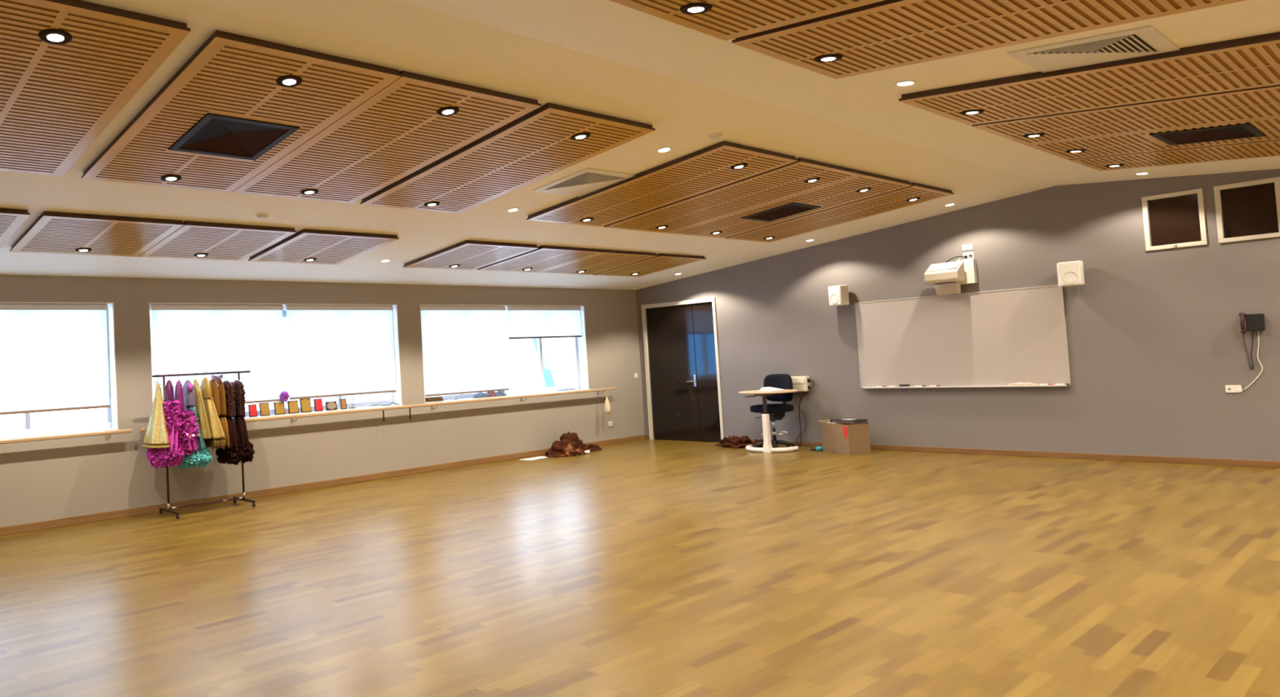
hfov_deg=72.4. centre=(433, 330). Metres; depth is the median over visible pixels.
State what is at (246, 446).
dress
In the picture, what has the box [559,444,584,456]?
costume
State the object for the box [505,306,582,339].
roller blind
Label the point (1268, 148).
acoustic panel
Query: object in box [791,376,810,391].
terminal
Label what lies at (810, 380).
cord
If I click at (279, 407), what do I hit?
plaque
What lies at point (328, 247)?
acoustic panel
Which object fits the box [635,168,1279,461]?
wall
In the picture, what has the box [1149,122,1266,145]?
ceiling vent
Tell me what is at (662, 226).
recessed light
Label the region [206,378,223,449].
dress
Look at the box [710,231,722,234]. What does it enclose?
recessed light
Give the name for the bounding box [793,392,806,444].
cord
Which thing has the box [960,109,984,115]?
recessed light
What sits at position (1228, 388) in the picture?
power outlet
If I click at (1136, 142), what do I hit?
acoustic panel
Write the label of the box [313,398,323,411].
plaque
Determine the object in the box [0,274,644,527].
wall
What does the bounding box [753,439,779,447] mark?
costume
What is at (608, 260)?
acoustic panel
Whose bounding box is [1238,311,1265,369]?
wall phone
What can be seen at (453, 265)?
recessed light
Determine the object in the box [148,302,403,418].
window
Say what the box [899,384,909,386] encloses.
eraser
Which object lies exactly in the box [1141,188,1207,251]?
window
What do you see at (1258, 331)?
lead
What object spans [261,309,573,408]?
neighbouring building
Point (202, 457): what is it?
dress
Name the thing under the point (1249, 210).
window
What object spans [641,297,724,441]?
door
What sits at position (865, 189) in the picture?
recessed light
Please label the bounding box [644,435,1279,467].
baseboard
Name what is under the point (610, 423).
power outlet
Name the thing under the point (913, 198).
recessed light
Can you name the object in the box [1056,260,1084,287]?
wall speaker
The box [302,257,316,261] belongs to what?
recessed light
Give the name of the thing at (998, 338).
whiteboard
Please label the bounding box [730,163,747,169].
recessed light
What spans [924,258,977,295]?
projector
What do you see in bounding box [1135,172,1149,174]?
recessed light
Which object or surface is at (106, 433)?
ballet barre
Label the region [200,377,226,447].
dress
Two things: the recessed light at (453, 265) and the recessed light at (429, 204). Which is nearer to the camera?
the recessed light at (429, 204)
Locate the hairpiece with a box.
[210,373,222,380]
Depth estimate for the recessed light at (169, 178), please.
6.19 m
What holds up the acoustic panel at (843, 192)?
attached to the ceiling
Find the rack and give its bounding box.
[151,370,255,519]
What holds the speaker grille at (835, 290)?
attached to the wall speaker at (838, 295)
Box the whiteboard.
[854,284,1071,388]
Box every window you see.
[0,302,118,439]
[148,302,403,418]
[419,304,590,404]
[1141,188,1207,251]
[1213,177,1279,243]
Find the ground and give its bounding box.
[0,402,261,437]
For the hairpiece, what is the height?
0.082 m
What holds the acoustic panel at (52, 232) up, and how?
attached to the ceiling
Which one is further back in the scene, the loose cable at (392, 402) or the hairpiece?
the loose cable at (392, 402)
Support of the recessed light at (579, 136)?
attached to the acoustic panel at (538, 144)
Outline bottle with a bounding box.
[815,446,822,450]
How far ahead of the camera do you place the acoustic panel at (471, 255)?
10.26 m
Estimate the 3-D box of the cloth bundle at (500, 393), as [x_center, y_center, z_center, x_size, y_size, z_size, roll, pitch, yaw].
[1.044,0.969,13.028,0.241,0.090,0.138,-1,-3,-38]
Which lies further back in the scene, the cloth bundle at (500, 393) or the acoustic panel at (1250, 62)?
the cloth bundle at (500, 393)
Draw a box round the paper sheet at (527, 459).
[520,457,537,460]
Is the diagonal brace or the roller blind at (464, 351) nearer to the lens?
the roller blind at (464, 351)
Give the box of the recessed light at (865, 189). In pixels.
[856,187,871,192]
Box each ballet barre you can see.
[0,428,132,444]
[139,387,615,431]
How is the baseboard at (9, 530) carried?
attached to the wall at (45, 480)
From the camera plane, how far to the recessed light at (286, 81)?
4.77 m
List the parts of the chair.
seat, gas post, backrest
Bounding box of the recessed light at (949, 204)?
[944,203,955,206]
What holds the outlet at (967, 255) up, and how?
attached to the wall at (1155, 341)
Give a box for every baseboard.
[0,434,645,535]
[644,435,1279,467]
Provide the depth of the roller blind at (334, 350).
11.30 m
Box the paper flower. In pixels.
[279,390,290,413]
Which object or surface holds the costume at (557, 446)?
on the floor
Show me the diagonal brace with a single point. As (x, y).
(548, 377)
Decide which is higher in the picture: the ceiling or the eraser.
the ceiling
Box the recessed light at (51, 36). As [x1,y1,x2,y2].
[38,28,72,44]
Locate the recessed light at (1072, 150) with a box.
[1065,149,1086,152]
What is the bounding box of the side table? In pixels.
[738,389,799,453]
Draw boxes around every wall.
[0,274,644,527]
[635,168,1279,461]
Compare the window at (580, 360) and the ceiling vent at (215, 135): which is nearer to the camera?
the ceiling vent at (215, 135)
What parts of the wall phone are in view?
coiled cord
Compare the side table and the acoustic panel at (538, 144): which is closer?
the acoustic panel at (538, 144)
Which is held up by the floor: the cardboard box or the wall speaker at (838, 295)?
the cardboard box
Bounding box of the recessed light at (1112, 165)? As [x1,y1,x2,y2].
[1105,164,1124,167]
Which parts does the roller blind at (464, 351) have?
rail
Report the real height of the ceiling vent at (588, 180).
0.076 m
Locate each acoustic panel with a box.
[0,0,191,177]
[0,208,30,248]
[9,211,184,257]
[81,30,401,192]
[137,221,296,261]
[231,71,541,204]
[248,228,399,265]
[360,102,655,213]
[403,240,538,270]
[476,244,604,272]
[526,141,797,226]
[538,249,657,275]
[592,253,706,276]
[604,157,862,233]
[608,0,884,40]
[669,171,912,238]
[724,182,954,242]
[732,0,1247,79]
[898,31,1279,125]
[971,84,1279,144]
[1024,116,1279,159]
[1069,139,1279,171]
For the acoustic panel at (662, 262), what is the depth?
12.45 m
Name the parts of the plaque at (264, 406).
plaque plate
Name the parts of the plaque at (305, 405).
plaque plate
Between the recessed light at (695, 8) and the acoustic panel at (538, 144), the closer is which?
the recessed light at (695, 8)
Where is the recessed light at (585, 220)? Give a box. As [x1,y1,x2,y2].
[579,217,593,222]
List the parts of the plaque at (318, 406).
plaque plate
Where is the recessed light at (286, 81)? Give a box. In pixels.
[275,75,302,87]
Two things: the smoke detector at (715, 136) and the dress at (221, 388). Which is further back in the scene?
the dress at (221, 388)
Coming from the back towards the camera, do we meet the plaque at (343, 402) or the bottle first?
the bottle
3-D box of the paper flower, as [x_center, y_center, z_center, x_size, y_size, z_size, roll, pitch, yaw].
[-1.887,0.914,10.715,0.155,0.304,0.153,-4,-3,28]
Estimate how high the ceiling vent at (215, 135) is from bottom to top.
0.085 m
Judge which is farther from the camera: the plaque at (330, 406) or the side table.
the side table
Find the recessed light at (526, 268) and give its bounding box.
[522,267,533,271]
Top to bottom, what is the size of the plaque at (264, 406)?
0.164 m
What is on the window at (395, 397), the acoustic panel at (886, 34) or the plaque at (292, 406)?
the plaque at (292, 406)
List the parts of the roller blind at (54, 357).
blind rail, pull chain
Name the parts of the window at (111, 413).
sill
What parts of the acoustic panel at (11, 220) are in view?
batten frame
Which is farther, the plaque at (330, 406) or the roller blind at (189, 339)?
the plaque at (330, 406)
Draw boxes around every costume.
[545,439,586,457]
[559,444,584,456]
[560,431,585,448]
[582,443,602,451]
[715,435,762,448]
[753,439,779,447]
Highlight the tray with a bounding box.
[862,384,1068,388]
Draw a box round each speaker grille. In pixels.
[828,286,840,305]
[1058,262,1080,284]
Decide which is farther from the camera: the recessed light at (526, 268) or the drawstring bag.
the drawstring bag
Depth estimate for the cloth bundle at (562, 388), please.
13.90 m
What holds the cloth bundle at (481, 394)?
on the window at (580, 360)
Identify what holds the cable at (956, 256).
attached to the projector
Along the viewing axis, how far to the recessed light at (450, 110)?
5.48 m
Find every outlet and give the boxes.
[607,421,613,426]
[961,244,973,250]
[963,252,973,259]
[1225,385,1242,392]
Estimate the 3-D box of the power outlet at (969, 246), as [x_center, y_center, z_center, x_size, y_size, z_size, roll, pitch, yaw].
[6.947,-1.079,10.954,0.017,0.075,0.120,-1,-3,-38]
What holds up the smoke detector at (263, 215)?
attached to the ceiling
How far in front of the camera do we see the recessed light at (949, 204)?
10.58 m
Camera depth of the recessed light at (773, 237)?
11.23 m
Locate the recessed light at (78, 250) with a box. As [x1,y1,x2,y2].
[75,248,92,252]
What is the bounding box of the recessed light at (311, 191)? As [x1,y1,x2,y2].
[300,188,318,195]
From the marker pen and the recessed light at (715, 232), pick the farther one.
the recessed light at (715, 232)
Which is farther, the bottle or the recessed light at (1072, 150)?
the bottle
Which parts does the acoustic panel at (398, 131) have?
batten frame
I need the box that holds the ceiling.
[0,0,1279,289]
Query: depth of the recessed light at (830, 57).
4.80 m
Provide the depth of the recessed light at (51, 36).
4.00 m
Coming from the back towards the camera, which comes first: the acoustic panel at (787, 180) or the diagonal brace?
the diagonal brace
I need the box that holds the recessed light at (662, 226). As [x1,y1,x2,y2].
[655,225,668,229]
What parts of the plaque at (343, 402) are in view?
plaque plate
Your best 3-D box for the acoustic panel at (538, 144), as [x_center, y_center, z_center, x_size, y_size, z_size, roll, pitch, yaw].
[0.513,-1.334,6.920,1.140,0.268,2.336,-1,-3,-38]
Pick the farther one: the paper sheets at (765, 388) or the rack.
the paper sheets at (765, 388)
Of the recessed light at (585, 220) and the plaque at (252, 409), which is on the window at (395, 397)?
the plaque at (252, 409)
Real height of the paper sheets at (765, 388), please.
0.056 m
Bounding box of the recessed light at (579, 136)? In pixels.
[570,132,590,140]
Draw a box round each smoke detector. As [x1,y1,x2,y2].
[256,213,269,219]
[708,132,723,140]
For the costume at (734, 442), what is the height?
0.165 m
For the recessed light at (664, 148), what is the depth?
6.97 m
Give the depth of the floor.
5.55 m
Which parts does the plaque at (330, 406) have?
plaque plate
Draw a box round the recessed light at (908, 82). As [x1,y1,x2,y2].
[894,80,915,85]
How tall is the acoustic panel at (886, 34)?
0.298 m
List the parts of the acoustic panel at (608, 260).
batten frame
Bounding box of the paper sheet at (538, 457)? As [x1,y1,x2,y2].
[533,456,546,458]
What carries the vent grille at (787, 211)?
attached to the ceiling vent at (793, 208)
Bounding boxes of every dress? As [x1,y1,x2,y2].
[142,381,169,448]
[146,379,184,467]
[174,380,200,454]
[177,379,213,468]
[192,378,212,439]
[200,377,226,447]
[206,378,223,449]
[215,378,230,449]
[215,380,243,465]
[231,380,254,464]
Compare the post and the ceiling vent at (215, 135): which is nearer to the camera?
the ceiling vent at (215, 135)
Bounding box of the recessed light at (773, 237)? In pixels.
[763,235,774,239]
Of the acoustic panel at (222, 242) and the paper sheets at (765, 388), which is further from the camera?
the paper sheets at (765, 388)
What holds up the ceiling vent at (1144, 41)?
in the ceiling
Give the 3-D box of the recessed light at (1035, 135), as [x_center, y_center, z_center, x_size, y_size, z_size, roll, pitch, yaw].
[4.943,-1.604,6.929,0.149,0.024,0.148,-1,-3,-33]
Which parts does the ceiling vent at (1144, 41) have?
blank plate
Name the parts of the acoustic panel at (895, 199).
batten frame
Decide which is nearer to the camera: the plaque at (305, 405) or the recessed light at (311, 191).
the recessed light at (311, 191)
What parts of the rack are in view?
rail, rail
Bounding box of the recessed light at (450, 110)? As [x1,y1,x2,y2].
[436,106,459,115]
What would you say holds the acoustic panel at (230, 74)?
attached to the ceiling
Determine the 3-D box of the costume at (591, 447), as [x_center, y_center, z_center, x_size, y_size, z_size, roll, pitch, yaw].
[2.485,1.895,13.706,0.664,0.124,0.439,-2,-3,-19]
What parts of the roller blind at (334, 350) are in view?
blind rail, pull chain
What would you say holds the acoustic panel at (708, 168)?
attached to the ceiling
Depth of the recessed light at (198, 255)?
8.65 m
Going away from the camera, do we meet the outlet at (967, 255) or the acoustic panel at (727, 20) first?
the acoustic panel at (727, 20)
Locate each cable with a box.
[368,402,399,406]
[945,256,965,262]
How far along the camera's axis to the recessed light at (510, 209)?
8.40 m
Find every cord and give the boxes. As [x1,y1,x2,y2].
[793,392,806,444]
[799,380,813,444]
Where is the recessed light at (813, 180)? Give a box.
[804,177,820,182]
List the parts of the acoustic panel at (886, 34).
batten frame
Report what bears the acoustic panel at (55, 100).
attached to the ceiling
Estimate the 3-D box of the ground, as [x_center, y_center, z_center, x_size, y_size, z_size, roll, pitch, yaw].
[-14.519,3.609,26.218,65.000,0.100,39.690,-1,-3,-38]
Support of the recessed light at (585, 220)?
attached to the acoustic panel at (708, 168)
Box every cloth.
[425,396,444,402]
[1007,382,1037,385]
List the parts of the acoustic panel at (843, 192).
batten frame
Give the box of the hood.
[179,118,288,156]
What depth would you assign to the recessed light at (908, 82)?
5.49 m
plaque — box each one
[248,404,257,417]
[258,402,270,416]
[273,401,285,414]
[287,400,298,413]
[299,398,311,413]
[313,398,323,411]
[324,400,337,410]
[339,398,346,409]
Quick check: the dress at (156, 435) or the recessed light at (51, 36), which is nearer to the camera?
the recessed light at (51, 36)
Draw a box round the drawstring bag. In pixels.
[603,387,610,413]
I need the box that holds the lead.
[1244,330,1262,390]
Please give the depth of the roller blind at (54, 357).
9.06 m
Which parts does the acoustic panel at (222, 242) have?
batten frame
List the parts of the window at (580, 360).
frame, sill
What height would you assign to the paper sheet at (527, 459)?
0.003 m
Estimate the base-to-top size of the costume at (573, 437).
0.347 m
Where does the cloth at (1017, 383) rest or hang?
on the whiteboard
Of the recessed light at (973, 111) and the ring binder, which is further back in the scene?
the ring binder
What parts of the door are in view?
handle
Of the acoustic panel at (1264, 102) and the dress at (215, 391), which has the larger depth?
the dress at (215, 391)
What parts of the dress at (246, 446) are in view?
ruffle trim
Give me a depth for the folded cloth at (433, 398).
12.15 m
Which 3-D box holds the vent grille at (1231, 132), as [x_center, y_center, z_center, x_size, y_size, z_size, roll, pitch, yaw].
[6.257,-1.600,6.804,0.610,0.043,0.489,-1,3,-38]
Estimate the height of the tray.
0.018 m
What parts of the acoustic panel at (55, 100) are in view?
batten frame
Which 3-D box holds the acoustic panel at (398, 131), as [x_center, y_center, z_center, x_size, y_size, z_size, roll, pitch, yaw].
[-0.446,-1.317,6.165,1.141,0.268,2.336,-1,-3,-38]
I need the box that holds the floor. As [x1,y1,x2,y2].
[0,439,1279,696]
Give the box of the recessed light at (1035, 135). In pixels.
[1022,133,1044,137]
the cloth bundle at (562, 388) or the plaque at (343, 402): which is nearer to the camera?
the plaque at (343, 402)
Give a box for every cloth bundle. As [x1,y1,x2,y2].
[472,391,488,398]
[487,390,497,396]
[495,390,506,396]
[556,387,575,391]
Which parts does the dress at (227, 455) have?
ruffle trim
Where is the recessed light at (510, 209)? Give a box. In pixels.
[506,208,519,211]
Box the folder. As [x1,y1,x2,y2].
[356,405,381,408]
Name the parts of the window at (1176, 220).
dark pane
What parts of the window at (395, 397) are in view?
frame, sill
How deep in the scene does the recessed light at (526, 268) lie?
11.55 m
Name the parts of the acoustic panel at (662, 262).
batten frame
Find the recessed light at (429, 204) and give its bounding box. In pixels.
[423,201,439,207]
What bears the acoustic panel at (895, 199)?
attached to the ceiling
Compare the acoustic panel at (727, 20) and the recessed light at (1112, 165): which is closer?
the acoustic panel at (727, 20)
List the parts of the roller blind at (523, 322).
blind rail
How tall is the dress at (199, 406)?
0.680 m
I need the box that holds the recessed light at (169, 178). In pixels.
[160,174,182,182]
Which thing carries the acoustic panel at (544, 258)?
attached to the ceiling
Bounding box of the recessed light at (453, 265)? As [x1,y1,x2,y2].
[448,264,460,267]
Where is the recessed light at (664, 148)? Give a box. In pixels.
[657,146,671,152]
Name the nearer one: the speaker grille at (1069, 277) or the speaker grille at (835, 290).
the speaker grille at (1069, 277)
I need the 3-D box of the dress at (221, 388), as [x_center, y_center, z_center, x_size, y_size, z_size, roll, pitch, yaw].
[-2.453,0.965,9.712,0.098,0.832,0.411,-1,-3,-38]
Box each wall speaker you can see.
[827,284,849,306]
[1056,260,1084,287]
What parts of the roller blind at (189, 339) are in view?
rail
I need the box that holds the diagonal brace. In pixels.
[533,337,555,387]
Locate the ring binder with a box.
[830,417,866,424]
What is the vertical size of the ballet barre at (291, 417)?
0.095 m
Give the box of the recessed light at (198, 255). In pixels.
[193,253,208,257]
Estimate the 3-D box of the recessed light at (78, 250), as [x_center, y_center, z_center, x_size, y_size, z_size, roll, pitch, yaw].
[-3.305,-0.759,7.959,0.149,0.022,0.149,-1,-3,-44]
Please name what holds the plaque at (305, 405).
on the window at (395, 397)
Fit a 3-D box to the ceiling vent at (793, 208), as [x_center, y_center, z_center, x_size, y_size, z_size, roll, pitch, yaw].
[4.023,-1.370,9.753,0.612,0.084,0.654,-1,-3,-38]
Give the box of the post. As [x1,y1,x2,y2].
[268,401,277,409]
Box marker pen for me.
[1040,383,1053,385]
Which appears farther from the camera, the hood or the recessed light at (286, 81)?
the hood
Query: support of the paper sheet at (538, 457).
on the floor
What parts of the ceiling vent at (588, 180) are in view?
blank plate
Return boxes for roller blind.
[0,303,111,415]
[150,304,285,404]
[284,305,396,399]
[420,305,509,396]
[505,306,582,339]
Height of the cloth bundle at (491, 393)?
0.108 m
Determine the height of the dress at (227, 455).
0.976 m
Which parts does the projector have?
status panel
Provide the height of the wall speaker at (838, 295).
0.285 m
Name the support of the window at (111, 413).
in the wall at (45, 480)
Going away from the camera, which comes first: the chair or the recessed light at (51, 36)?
the recessed light at (51, 36)
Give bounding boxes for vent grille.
[748,204,813,220]
[1160,126,1254,143]
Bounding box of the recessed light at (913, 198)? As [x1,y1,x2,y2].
[906,197,919,201]
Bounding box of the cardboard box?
[816,419,871,454]
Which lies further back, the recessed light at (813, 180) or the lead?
the lead
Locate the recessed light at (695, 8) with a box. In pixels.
[680,2,712,14]
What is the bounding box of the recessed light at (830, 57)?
[813,53,843,62]
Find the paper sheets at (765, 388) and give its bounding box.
[756,386,784,391]
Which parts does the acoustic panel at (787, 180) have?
batten frame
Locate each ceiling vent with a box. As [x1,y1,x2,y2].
[168,112,299,160]
[533,167,635,196]
[740,202,821,222]
[1006,26,1180,72]
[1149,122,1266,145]
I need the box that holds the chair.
[750,373,795,448]
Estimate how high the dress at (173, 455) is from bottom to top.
0.952 m
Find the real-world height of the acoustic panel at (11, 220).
0.162 m
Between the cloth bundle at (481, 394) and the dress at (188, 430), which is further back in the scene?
the cloth bundle at (481, 394)

